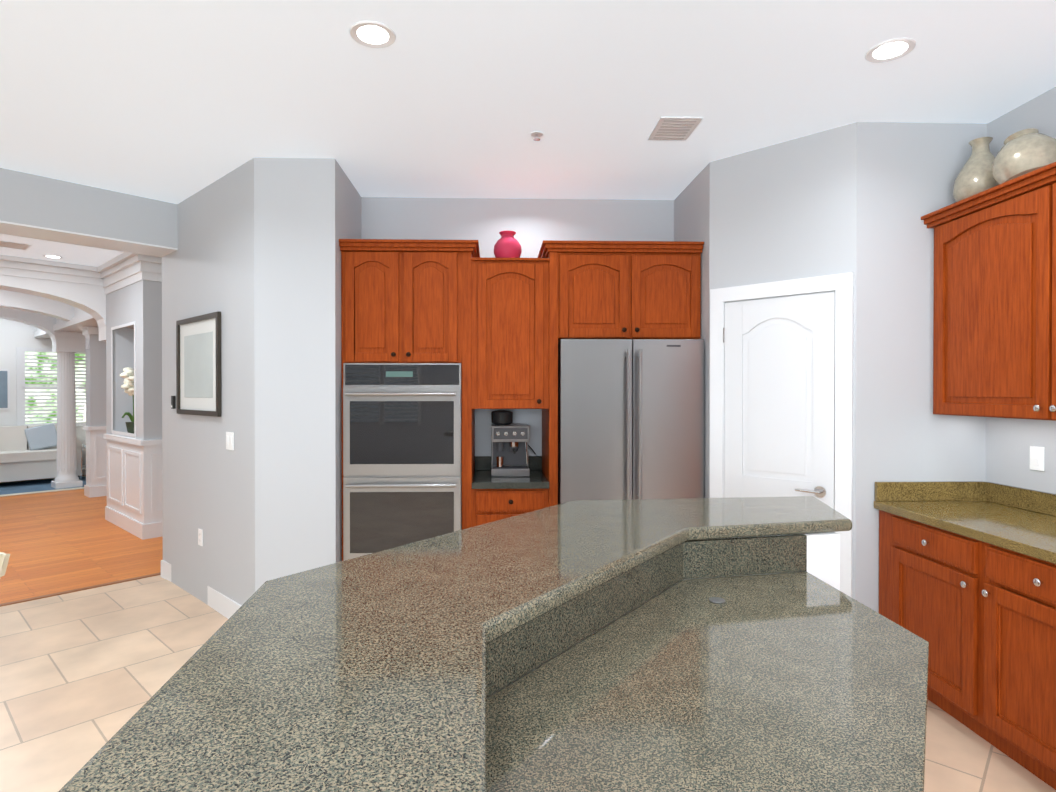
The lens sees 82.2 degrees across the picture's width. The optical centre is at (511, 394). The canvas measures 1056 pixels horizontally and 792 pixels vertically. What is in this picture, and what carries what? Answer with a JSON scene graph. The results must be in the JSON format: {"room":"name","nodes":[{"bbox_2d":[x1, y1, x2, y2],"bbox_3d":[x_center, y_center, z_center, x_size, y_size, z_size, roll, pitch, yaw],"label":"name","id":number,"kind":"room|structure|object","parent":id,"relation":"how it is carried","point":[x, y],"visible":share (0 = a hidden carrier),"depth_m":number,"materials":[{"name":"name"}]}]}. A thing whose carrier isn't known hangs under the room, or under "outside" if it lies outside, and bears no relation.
{"room":"kitchen","nodes":[
{"label":"kitchen","id":0,"kind":"room"},
{"bbox_2d":[0,318,85,481],"bbox_3d":[-7.685,-0.016,8.462,14.022,2.920,11.936,0,0,-2],"label":"wall","id":1,"kind":"structure","parent":0,"point":[14,335],"depth_m":10.06,"materials":[{"name":"paint"}]},
{"bbox_2d":[0,369,9,409],"bbox_3d":[-8.474,-0.089,9.829,0.026,0.670,0.500,0,0,43],"label":"framed picture","id":2,"kind":"object","parent":1,"relation":"attached to","point":[4,389],"visible":0.9,"depth_m":9.96,"materials":[{"name":"white paint"}]},
{"bbox_2d":[16,347,85,425],"bbox_3d":[-7.829,-0.123,10.505,0.039,1.350,1.190,0,0,43],"label":"window shutters","id":3,"kind":"object","parent":1,"relation":"attached to","point":[36,370],"visible":0.44,"depth_m":10.31,"materials":[{"name":"white paint"}]},
{"bbox_2d":[0,254,105,352],"bbox_3d":[-6.101,-1.057,6.861,7.510,0.820,3.430,0,0,43],"label":"archway","id":4,"kind":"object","parent":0,"point":[46,298],"depth_m":7.02,"materials":[{"name":"white paint"}]},
{"bbox_2d":[0,475,162,606],"bbox_3d":[-8.501,1.455,10.290,15.570,0.056,28.000,0,0,43],"label":"floor","id":5,"kind":"structure","parent":0,"point":[55,543],"depth_m":5.75,"materials":[{"name":"brown wood"}]},
{"bbox_2d":[0,552,9,576],"bbox_3d":[-2.008,1.002,1.842,0.647,0.969,0.510,0,0,-2],"label":"dining chair","id":6,"kind":"object","parent":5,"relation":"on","point":[4,558],"visible":1,"depth_m":2.07,"materials":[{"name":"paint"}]},
{"bbox_2d":[0,476,85,496],"bbox_3d":[-7.701,1.432,9.259,1.650,0.011,3.400,0,0,43],"label":"area rug","id":7,"kind":"object","parent":5,"relation":"on","point":[25,487],"visible":0.44,"depth_m":9.32,"materials":[{"name":"blue fabric"}]},
{"bbox_2d":[0,424,82,481],"bbox_3d":[-7.985,0.957,9.662,0.860,0.960,1.727,0,0,43],"label":"sofa","id":8,"kind":"object","parent":7,"relation":"on","point":[28,452],"visible":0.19,"depth_m":9.68,"materials":[{"name":"beige fabric"}]},
{"bbox_2d":[80,444,85,479],"bbox_3d":[-7.245,1.149,10.505,0.504,0.565,0.504,0,0,43],"label":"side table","id":9,"kind":"object","parent":7,"relation":"on","point":[83,467],"depth_m":10.16,"materials":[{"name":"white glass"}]},
{"bbox_2d":[51,331,82,488],"bbox_3d":[-6.924,0.228,9.412,0.340,2.420,0.340,0,0,43],"label":"column","id":10,"kind":"structure","parent":5,"relation":"on","point":[67,477],"depth_m":9.32,"materials":[{"name":"white paint"}]},
{"bbox_2d":[0,168,177,256],"bbox_3d":[-4.358,-1.270,2.966,0.370,0.348,4.940,0,0,43],"label":"wall","id":11,"kind":"structure","parent":0,"point":[32,206],"depth_m":4.21,"materials":[{"name":"paint"}]},
{"bbox_2d":[82,252,162,539],"bbox_3d":[-4.096,-0.005,6.652,1.393,2.920,1.393,0,0,-2],"label":"wall","id":12,"kind":"structure","parent":0,"point":[123,470],"depth_m":5.94,"materials":[{"name":"white paint"}]},
{"bbox_2d":[120,367,133,433],"bbox_3d":[-4.188,0.067,6.654,0.350,0.732,0.511,0,0,-2],"label":"orchid plant","id":13,"kind":"object","parent":12,"relation":"on","point":[127,374],"visible":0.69,"depth_m":6.63,"materials":[{"name":"beige plant"}]},
{"bbox_2d":[162,163,249,604],"bbox_3d":[-2.167,0.008,4.416,1.267,2.920,1.148,0,0,-2],"label":"wall","id":14,"kind":"structure","parent":0,"point":[206,484],"depth_m":4.16,"materials":[{"name":"paint"}]},
{"bbox_2d":[171,396,175,408],"bbox_3d":[-2.605,0.056,4.658,0.040,0.100,0.023,0,0,43],"label":"thermostat","id":15,"kind":"object","parent":14,"relation":"attached to","point":[173,402],"visible":1,"depth_m":4.65,"materials":[{"name":"black plastic"}]},
{"bbox_2d":[176,311,220,416],"bbox_3d":[-2.232,-0.207,4.301,0.792,0.700,0.025,0,0,43],"label":"framed picture","id":16,"kind":"object","parent":14,"relation":"attached to","point":[198,365],"visible":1,"depth_m":4.28,"materials":[{"name":"brown metal"}]},
{"bbox_2d":[198,528,202,545],"bbox_3d":[-2.215,1.014,4.305,0.070,0.115,0.008,0,0,43],"label":"electrical outlet plate","id":17,"kind":"object","parent":14,"relation":"attached to","point":[200,537],"visible":1,"depth_m":4.30,"materials":[{"name":"white plastic"}]},
{"bbox_2d":[162,572,241,618],"bbox_3d":[-2.057,1.402,4.168,0.946,0.135,0.930,0,0,-2],"label":"baseboard","id":18,"kind":"structure","parent":14,"relation":"attached to","point":[225,606],"depth_m":4.06,"materials":[{"name":"white paint"}]},
{"bbox_2d":[226,432,233,449],"bbox_3d":[-1.838,0.301,3.942,0.115,0.115,0.012,0,0,43],"label":"switch plate","id":19,"kind":"object","parent":14,"relation":"attached to","point":[229,440],"visible":1,"depth_m":3.93,"materials":[{"name":"white plastic"}]},
{"bbox_2d":[250,158,345,596],"bbox_3d":[-1.328,0.012,3.776,0.490,2.920,0.140,0,0,-2],"label":"wall","id":20,"kind":"structure","parent":0,"point":[254,259],"depth_m":3.71,"materials":[{"name":"paint"}]},
{"bbox_2d":[342,169,361,238],"bbox_3d":[-1.164,0.009,4.156,0.140,2.920,0.570,0,0,-2],"label":"wall","id":21,"kind":"structure","parent":0,"point":[350,196],"depth_m":4.13,"materials":[{"name":"paint"}]},
{"bbox_2d":[362,197,673,257],"bbox_3d":[0.053,0.007,4.556,2.595,2.920,0.140,0,0,-2],"label":"wall","id":22,"kind":"structure","parent":0,"point":[534,221],"depth_m":4.48,"materials":[{"name":"paint"}]},
{"bbox_2d":[0,575,1055,791],"bbox_3d":[2.398,1.519,0.000,14.450,0.050,28.000,0,0,43],"label":"floor","id":23,"kind":"structure","parent":0,"point":[86,675],"depth_m":3.10,"materials":[{"name":"beige tile"}]},
{"bbox_2d":[339,239,470,560],"bbox_3d":[-0.689,0.248,4.131,0.804,2.449,0.660,0,0,-2],"label":"tall cabinet","id":24,"kind":"object","parent":23,"relation":"on","point":[403,300],"depth_m":3.85,"materials":[{"name":"brown wood"}]},
{"bbox_2d":[343,363,461,560],"bbox_3d":[-0.699,0.436,4.099,0.742,1.277,0.682,0,0,-2],"label":"double oven","id":25,"kind":"object","parent":24,"relation":"in","point":[402,452],"visible":0.92,"depth_m":3.81,"materials":[{"name":"grey metal"}]},
{"bbox_2d":[58,496,928,791],"bbox_3d":[0.350,0.950,1.458,1.822,1.070,1.959,0,0,-2],"label":"kitchen island","id":26,"kind":"object","parent":23,"relation":"on","point":[714,644],"visible":1,"depth_m":1.11,"materials":[{"name":"stone"}]},
{"bbox_2d":[487,572,928,791],"bbox_3d":[0.444,0.591,1.207,1.056,0.044,1.452,0,0,-2],"label":"island countertop","id":27,"kind":"structure","parent":26,"relation":"on","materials":[{"name":"stone"}]},
{"bbox_2d":[471,240,554,526],"bbox_3d":[-0.016,0.247,4.150,0.542,2.449,0.660,0,0,-2],"label":"tall cabinet","id":28,"kind":"object","parent":23,"relation":"on","point":[498,329],"depth_m":3.87,"materials":[{"name":"brown wood"}]},
{"bbox_2d":[494,230,521,257],"bbox_3d":[-0.026,-0.987,4.088,0.190,0.218,0.190,0,0,-2],"label":"vase","id":29,"kind":"object","parent":28,"relation":"on","point":[507,245],"visible":0.67,"depth_m":4.02,"materials":[{"name":"ceramic"}]},
{"bbox_2d":[491,410,535,476],"bbox_3d":[0.020,0.331,4.213,0.325,0.445,0.392,0,0,-2],"label":"coffee machine","id":30,"kind":"object","parent":28,"relation":"on","point":[509,448],"visible":1,"depth_m":4.14,"materials":[{"name":"silver metal"}]},
{"bbox_2d":[555,241,703,504],"bbox_3d":[0.737,0.247,4.172,0.966,2.449,0.660,0,0,-2],"label":"tall cabinet","id":31,"kind":"object","parent":23,"relation":"on","point":[604,289],"depth_m":3.88,"materials":[{"name":"brown wood"}]},
{"bbox_2d":[558,339,703,503],"bbox_3d":[0.756,0.556,4.112,0.909,1.828,0.720,0,0,-2],"label":"refrigerator","id":32,"kind":"object","parent":23,"relation":"on","point":[630,418],"visible":0.5,"depth_m":3.82,"materials":[{"name":"grey metal"}]},
{"bbox_2d":[874,505,1055,789],"bbox_3d":[2.250,1.042,2.585,0.604,0.872,1.272,0,0,-2],"label":"base cabinet","id":33,"kind":"object","parent":23,"relation":"on","point":[967,580],"depth_m":2.55,"materials":[{"name":"brown wood"}]},
{"bbox_2d":[0,0,1055,266],"bbox_3d":[-5.724,-1.515,6.522,16.700,0.100,22.200,0,0,-2],"label":"ceiling","id":34,"kind":"structure","parent":0,"point":[172,100],"depth_m":2.82,"materials":[{"name":"paint"}]},
{"bbox_2d":[0,241,30,249],"bbox_3d":[-4.836,-1.457,5.890,0.336,0.007,0.327,0,0,-2],"label":"ceiling vent","id":35,"kind":"object","parent":34,"relation":"in","point":[12,245],"depth_m":5.89,"materials":[{"name":"white paint"}]},
{"bbox_2d":[43,255,62,258],"bbox_3d":[-4.830,-1.460,6.390,0.168,0.007,0.145,0,0,-2],"label":"recessed light","id":36,"kind":"object","parent":34,"relation":"in","point":[49,256],"depth_m":6.38,"materials":[{"name":"white paint"}]},
{"bbox_2d":[349,21,395,48],"bbox_3d":[-0.554,-1.437,2.419,0.183,0.006,0.183,0,0,-8],"label":"recessed light","id":37,"kind":"object","parent":34,"relation":"in","point":[374,34],"depth_m":2.41,"materials":[{"name":"white paint"}]},
{"bbox_2d":[530,131,542,140],"bbox_3d":[0.140,-1.429,3.350,0.070,0.032,0.070,0,0,-2],"label":"sprinkler","id":38,"kind":"object","parent":34,"relation":"attached to","point":[536,134],"visible":1,"depth_m":3.34,"materials":[{"name":"white paint"}]},
{"bbox_2d":[647,116,702,140],"bbox_3d":[0.882,-1.440,3.281,0.220,0.009,0.280,0,0,-2],"label":"ceiling vent","id":39,"kind":"object","parent":34,"relation":"in","point":[674,128],"visible":0.96,"depth_m":3.26,"materials":[{"name":"white metal"}]},
{"bbox_2d":[865,38,916,62],"bbox_3d":[1.584,-1.438,2.531,0.183,0.006,0.183,0,0,-41],"label":"recessed light","id":40,"kind":"object","parent":34,"relation":"in","point":[893,49],"depth_m":2.53,"materials":[{"name":"white paint"}]},
{"bbox_2d":[674,159,737,497],"bbox_3d":[1.293,0.009,4.144,0.140,2.920,0.735,0,0,-2],"label":"wall","id":41,"kind":"structure","parent":0,"point":[706,211],"depth_m":3.77,"materials":[{"name":"paint"}]},
{"bbox_2d":[723,292,834,508],"bbox_3d":[1.521,0.451,3.491,0.451,2.022,0.440,0,0,-2],"label":"pantry door","id":42,"kind":"structure","parent":41,"relation":"in","point":[779,427],"depth_m":3.47,"materials":[{"name":"white paint"}]},
{"bbox_2d":[710,272,852,597],"bbox_3d":[1.524,0.411,3.488,0.790,2.125,0.020,0,0,43],"label":"door frame","id":43,"kind":"structure","parent":41,"relation":"attached to","point":[841,285],"depth_m":3.26,"materials":[{"name":"white paint"}]},
{"bbox_2d":[958,87,1055,493],"bbox_3d":[2.708,0.036,-0.372,0.140,2.920,7.495,0,0,-2],"label":"wall","id":44,"kind":"structure","parent":0,"point":[990,449],"depth_m":3.08,"materials":[{"name":"paint"}]},
{"bbox_2d":[925,166,1044,419],"bbox_3d":[2.385,-0.420,2.869,0.312,1.050,0.696,0,0,-2],"label":"upper cabinet","id":45,"kind":"object","parent":44,"relation":"attached to","point":[994,335],"depth_m":2.82,"materials":[{"name":"brown wood"}]},
{"bbox_2d":[953,137,997,201],"bbox_3d":[2.389,-1.121,3.081,0.230,0.345,0.230,0,0,-2],"label":"vase","id":46,"kind":"object","parent":45,"relation":"on","point":[974,177],"visible":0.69,"depth_m":3.04,"materials":[{"name":"beige ceramic"}]},
{"bbox_2d":[992,128,1055,184],"bbox_3d":[2.386,-1.088,2.800,0.260,0.266,0.261,0,0,-2],"label":"vase","id":47,"kind":"object","parent":45,"relation":"on","point":[1023,152],"visible":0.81,"depth_m":2.73,"materials":[{"name":"beige ceramic"}]},
{"bbox_2d":[1030,446,1044,470],"bbox_3d":[2.535,0.307,2.922,0.012,0.115,0.075,0,0,-2],"label":"switch plate","id":48,"kind":"object","parent":44,"relation":"attached to","point":[1036,458],"visible":1,"depth_m":2.92,"materials":[{"name":"white plastic"}]},
{"bbox_2d":[1041,162,1055,420],"bbox_3d":[2.405,-0.416,2.188,0.312,1.050,0.666,0,0,-2],"label":"upper cabinet","id":49,"kind":"object","parent":44,"relation":"attached to","point":[1048,324],"depth_m":2.52,"materials":[{"name":"brown wood"}]}
]}

